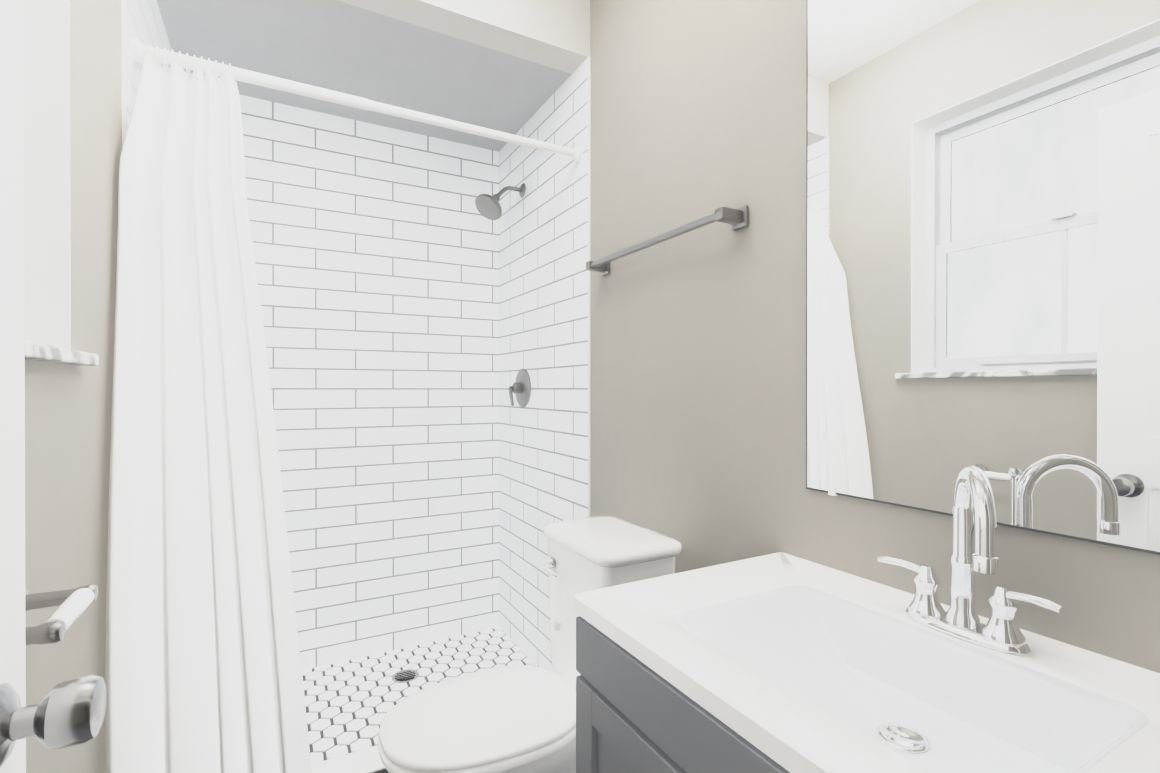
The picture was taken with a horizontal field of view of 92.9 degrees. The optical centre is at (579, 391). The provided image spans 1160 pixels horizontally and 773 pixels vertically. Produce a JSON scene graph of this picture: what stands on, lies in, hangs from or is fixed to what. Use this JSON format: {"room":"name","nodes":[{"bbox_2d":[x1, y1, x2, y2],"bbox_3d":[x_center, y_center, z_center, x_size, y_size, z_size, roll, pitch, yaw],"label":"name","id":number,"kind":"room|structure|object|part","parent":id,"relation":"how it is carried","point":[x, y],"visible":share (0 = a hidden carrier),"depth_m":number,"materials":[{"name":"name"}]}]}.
{"room":"bathroom","nodes":[
{"label":"bathroom","id":0,"kind":"room"},
{"bbox_2d":[25,0,121,772],"bbox_3d":[-1.086,-0.110,1.098,0.200,2.620,2.170,0,0,-29],"label":"wall","id":1,"kind":"structure","parent":0,"point":[95,89],"depth_m":1.04,"materials":[{"name":"beige paint"}]},
{"bbox_2d":[23,0,70,348],"bbox_3d":[-0.770,-0.568,0.545,0.180,1.020,0.900,0,0,-29],"label":"window","id":2,"kind":"structure","parent":1,"relation":"in","point":[47,254],"depth_m":0.96,"materials":[{"name":"white plastic"}]},
{"bbox_2d":[0,0,106,772],"bbox_3d":[-0.334,0.183,0.141,0.184,2.018,0.826,0,0,-29],"label":"door","id":3,"kind":"structure","parent":1,"relation":"in","point":[67,713],"depth_m":0.47,"materials":[{"name":"white paint"}]},
{"bbox_3d":[-0.506,0.273,0.454,0.184,0.066,0.113,0,0,-29],"label":"knob","id":4,"kind":"part","parent":3,"relation":"part of","materials":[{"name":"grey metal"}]},
{"bbox_2d":[25,584,97,644],"bbox_3d":[-0.713,0.297,0.725,0.089,0.054,0.199,0,0,-29],"label":"toilet paper holder","id":5,"kind":"object","parent":1,"relation":"attached to","point":[75,603],"visible":0.83,"depth_m":0.74,"materials":[{"name":"grey metal"}]},
{"bbox_2d":[24,340,98,365],"bbox_3d":[-0.723,-0.057,0.573,0.128,0.022,1.000,0,0,-29],"label":"window sill","id":6,"kind":"structure","parent":1,"relation":"attached to","point":[42,352],"depth_m":0.85,"materials":[{"name":"stone"}]},
{"bbox_2d":[122,0,126,147],"bbox_3d":[-1.089,0.000,1.319,0.009,2.340,0.001,0,0,-29],"label":"wall tile edge","id":7,"kind":"object","parent":1,"relation":"attached to","point":[124,67],"depth_m":1.32,"materials":[{"name":"white tile"}]},
{"bbox_2d":[127,0,170,128],"bbox_3d":[-1.300,-0.002,1.711,0.001,2.340,0.890,0,0,-29],"label":"wall tile","id":8,"kind":"structure","parent":1,"relation":"attached to","point":[145,26],"depth_m":1.45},
{"bbox_2d":[156,0,571,151],"bbox_3d":[-0.773,-1.213,2.067,1.290,0.080,0.770,0,0,-29],"label":"ceiling","id":9,"kind":"structure","parent":0,"point":[339,46],"depth_m":1.97,"materials":[{"name":"paint"}]},
{"bbox_2d":[337,0,589,73],"bbox_3d":[-0.557,-1.296,1.677,1.290,0.250,0.120,0,0,-29],"label":"wall","id":10,"kind":"structure","parent":0,"point":[554,34],"depth_m":1.82,"materials":[{"name":"paint"}]},
{"bbox_2d":[588,57,589,516],"bbox_3d":[0.032,-0.002,1.939,0.009,2.340,0.001,0,0,-29],"label":"wall tile edge","id":11,"kind":"object","parent":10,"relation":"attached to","point":[588,287],"visible":0.64,"depth_m":1.94,"materials":[{"name":"white tile"}]},
{"bbox_2d":[590,0,1159,672],"bbox_3d":[0.679,-0.109,0.902,0.120,2.620,4.460,0,0,-29],"label":"wall","id":12,"kind":"structure","parent":0,"point":[698,108],"depth_m":1.36,"materials":[{"name":"beige paint"}]},
{"bbox_2d":[499,58,587,671],"bbox_3d":[-0.187,-0.004,2.326,0.001,2.340,0.890,0,0,-29],"label":"wall tile","id":13,"kind":"structure","parent":12,"relation":"attached to","point":[543,338],"depth_m":2.27,"materials":[{"name":"white tile"}]},
{"bbox_2d":[130,38,582,161],"bbox_3d":[-0.557,-0.852,1.679,1.270,0.052,0.052,0,0,-29],"label":"curtain rod","id":14,"kind":"object","parent":13,"relation":"attached to","point":[139,49],"visible":0.96,"depth_m":1.59,"materials":[{"name":"white plastic"}]},
{"bbox_2d":[105,44,311,772],"bbox_3d":[-0.875,0.089,1.342,0.406,1.920,0.344,0,0,-29],"label":"shower curtain","id":15,"kind":"object","parent":14,"relation":"hanging from","point":[203,669],"visible":1,"depth_m":1.33,"materials":[{"name":"white fabric"}]},
{"bbox_2d":[475,183,525,219],"bbox_3d":[-0.340,-0.829,2.374,0.218,0.180,0.123,0,0,-29],"label":"shower head","id":16,"kind":"object","parent":13,"relation":"attached to","point":[488,206],"visible":0.98,"depth_m":2.35},
{"bbox_2d":[509,369,530,406],"bbox_3d":[-0.285,-0.014,2.427,0.072,0.172,0.172,0,0,-29],"label":"shower valve","id":17,"kind":"object","parent":13,"relation":"attached to","point":[520,387],"visible":1,"depth_m":2.41,"materials":[{"name":"silver metal"}]},
{"bbox_2d":[586,205,747,275],"bbox_3d":[0.204,-0.411,1.559,0.073,0.048,0.658,0,0,-29],"label":"towel rail","id":18,"kind":"object","parent":12,"relation":"attached to","point":[737,218],"visible":1,"depth_m":1.40,"materials":[{"name":"silver metal"}]},
{"bbox_2d":[806,0,1159,554],"bbox_3d":[0.689,-0.348,0.748,0.009,1.112,0.902,0,0,-29],"label":"mirror","id":19,"kind":"object","parent":12,"relation":"attached to","point":[983,235],"visible":1,"depth_m":0.85,"materials":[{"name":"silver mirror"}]},
{"bbox_3d":[0.027,1.252,0.546,1.610,0.100,4.460,0,0,-29],"label":"floor","id":20,"kind":"structure","parent":0,"visible":0},
{"bbox_2d":[311,745,384,772],"bbox_3d":[-0.558,1.149,1.687,1.290,0.100,0.116,0,0,-29],"label":"curb","id":21,"kind":"object","parent":20,"relation":"on","point":[366,760],"depth_m":1.63,"materials":[{"name":"white tile"}]},
{"bbox_2d":[372,768,387,772],"bbox_3d":[-0.529,1.152,1.635,1.290,0.094,0.004,0,0,-29],"label":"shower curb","id":22,"kind":"object","parent":21,"relation":"attached to","point":[382,771],"depth_m":1.61,"materials":[{"name":"grey"}]},
{"bbox_2d":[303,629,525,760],"bbox_3d":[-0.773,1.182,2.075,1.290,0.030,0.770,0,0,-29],"label":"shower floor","id":23,"kind":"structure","parent":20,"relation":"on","point":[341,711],"depth_m":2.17,"materials":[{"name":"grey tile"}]},
{"bbox_2d":[302,627,535,763],"bbox_3d":[-0.779,1.165,2.067,1.359,0.007,0.821,0,0,-29],"label":"shower floor","id":24,"kind":"structure","parent":23,"relation":"on","point":[336,729],"depth_m":2.22,"materials":[{"name":"white tile"}]},
{"bbox_2d":[392,669,418,682],"bbox_3d":[-0.710,1.158,2.241,0.104,0.004,0.104,0,0,-29],"label":"shower drain","id":25,"kind":"object","parent":24,"relation":"on","point":[406,680],"depth_m":2.24,"materials":[{"name":"grey metal"}]},
{"bbox_3d":[-0.710,1.157,2.241,0.080,0.001,0.062,0,0,-29],"label":"shower drain slots","id":26,"kind":"part","parent":25,"relation":"part of","materials":[{"name":"grey metal"}]},
{"bbox_2d":[377,516,681,772],"bbox_3d":[-0.145,0.796,1.477,0.761,0.806,0.462,0,0,-29],"label":"toilet","id":27,"kind":"object","parent":20,"relation":"on","point":[513,719],"visible":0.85,"depth_m":1.38,"materials":[{"name":"white ceramic"}]},
{"bbox_3d":[-0.243,0.824,1.379,0.495,0.021,0.380,0,0,-29],"label":"seat","id":28,"kind":"part","parent":27,"relation":"part of","materials":[{"name":"white plastic"}]},
{"bbox_3d":[-0.242,0.799,1.379,0.488,0.022,0.374,0,0,-29],"label":"seat lid","id":29,"kind":"part","parent":27,"relation":"part of","materials":[{"name":"white plastic"}]},
{"bbox_3d":[-0.078,0.501,1.569,0.030,0.037,0.097,0,0,-29],"label":"lever","id":30,"kind":"part","parent":27,"relation":"part of","materials":[{"name":"silver metal"}]},
{"bbox_3d":[0.079,0.631,1.556,0.230,0.395,0.354,0,0,-29],"label":"tank","id":31,"kind":"part","parent":27,"relation":"part of","materials":[{"name":"white ceramic"}]},
{"bbox_3d":[0.081,0.412,1.556,0.260,0.039,0.384,0,0,-29],"label":"tank lid","id":32,"kind":"part","parent":27,"relation":"part of","materials":[{"name":"white ceramic"}]},
{"bbox_2d":[574,466,1159,772],"bbox_3d":[0.421,0.651,0.705,0.518,1.100,0.860,0,0,-29],"label":"bathroom vanity","id":33,"kind":"object","parent":20,"relation":"on","point":[780,662],"visible":1,"depth_m":0.76,"materials":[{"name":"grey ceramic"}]},
{"bbox_2d":[877,466,1064,655],"bbox_3d":[0.523,0.226,0.783,0.146,0.250,0.242,0,0,-29],"label":"faucet","id":34,"kind":"object","parent":33,"relation":"on","point":[959,630],"depth_m":0.79,"materials":[{"name":"silver metal"}]},
{"bbox_3d":[-1.076,-0.114,2.412,1.490,2.620,0.120,0,0,-29],"label":"wall","id":35,"kind":"structure","parent":0,"visible":0},
{"bbox_2d":[239,95,498,669],"bbox_3d":[-0.955,-0.004,2.400,1.290,2.340,0.001,0,0,-29],"label":"wall tile","id":36,"kind":"structure","parent":35,"relation":"attached to","point":[376,251],"depth_m":2.44,"materials":[{"name":"white tile"}]}
]}

